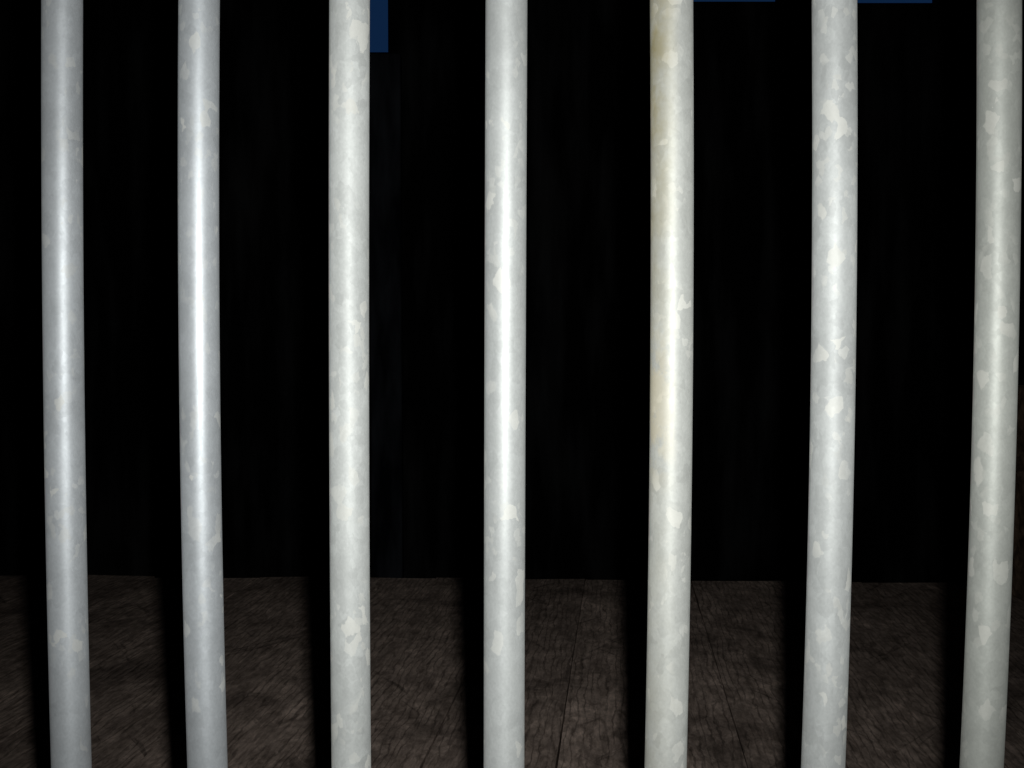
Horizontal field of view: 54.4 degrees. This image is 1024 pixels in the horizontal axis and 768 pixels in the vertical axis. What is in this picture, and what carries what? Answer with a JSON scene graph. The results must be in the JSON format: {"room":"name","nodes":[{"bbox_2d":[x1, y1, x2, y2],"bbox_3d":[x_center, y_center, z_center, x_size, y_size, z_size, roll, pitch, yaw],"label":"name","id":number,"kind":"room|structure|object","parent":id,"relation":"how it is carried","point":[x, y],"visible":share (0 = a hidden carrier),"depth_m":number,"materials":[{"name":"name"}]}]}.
{"room":"prison interior","nodes":[
{"label":"prison interior","id":0,"kind":"room"},
{"bbox_2d":[0,0,1023,582],"bbox_3d":[0.000,-0.878,6.533,11.200,4.500,0.120,0,2,0],"label":"wall","id":1,"kind":"structure","parent":0,"point":[588,178],"depth_m":6.48,"materials":[{"name":"black paint"}]},
{"bbox_2d":[0,575,1023,767],"bbox_3d":[-0.152,0.975,1.746,10.267,0.069,5.556,0,2,0],"label":"floor","id":2,"kind":"structure","parent":0,"point":[586,641],"depth_m":3.04,"materials":[{"name":"brown wood"}]},
{"bbox_2d":[41,0,91,767],"bbox_3d":[-0.489,-0.138,1.096,0.056,2.200,0.053,0,2,0],"label":"bar","id":3,"kind":"object","parent":2,"relation":"on","point":[61,20],"visible":1,"depth_m":1.08,"materials":[{"name":"grey metal"}]},
{"bbox_2d":[178,0,227,767],"bbox_3d":[-0.325,-0.137,1.065,0.059,2.200,0.057,-2,3,-41],"label":"bar","id":4,"kind":"object","parent":2,"relation":"on","point":[198,20],"visible":1,"depth_m":1.05,"materials":[{"name":"grey metal"}]},
{"bbox_2d":[329,0,370,767],"bbox_3d":[-0.169,-0.136,1.041,0.054,2.200,0.054,0,2,0],"label":"bar","id":5,"kind":"object","parent":2,"relation":"on","point":[349,20],"visible":1,"depth_m":1.03,"materials":[{"name":"grey metal"}]},
{"bbox_2d":[484,0,526,767],"bbox_3d":[-0.009,-0.136,1.016,0.054,2.200,0.054,0,2,0],"label":"bar","id":6,"kind":"object","parent":2,"relation":"on","point":[505,20],"visible":1,"depth_m":1.00,"materials":[{"name":"grey metal"}]},
{"bbox_2d":[645,0,693,767],"bbox_3d":[0.148,-0.135,0.991,0.057,2.200,0.057,2,3,44],"label":"bar","id":7,"kind":"object","parent":2,"relation":"on","point":[671,21],"visible":1,"depth_m":0.98,"materials":[{"name":"grey metal"}]},
{"bbox_2d":[801,0,857,767],"bbox_3d":[0.305,-0.135,0.986,0.063,2.200,0.061,2,3,42],"label":"bar","id":8,"kind":"object","parent":2,"relation":"on","point":[834,22],"visible":1,"depth_m":0.97,"materials":[{"name":"grey metal"}]},
{"bbox_2d":[959,0,1021,767],"bbox_3d":[0.470,-0.135,0.996,0.072,2.200,0.052,0,2,0],"label":"bar","id":9,"kind":"object","parent":2,"relation":"on","point":[999,22],"visible":1,"depth_m":0.99,"materials":[{"name":"grey metal"}]},
{"bbox_2d":[1011,385,1023,600],"bbox_3d":[2.120,0.436,3.968,0.180,0.860,0.180,0,2,0],"label":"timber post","id":10,"kind":"object","parent":2,"relation":"on","point":[1018,539],"visible":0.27,"depth_m":3.98,"materials":[{"name":"brown wood"}]}
]}

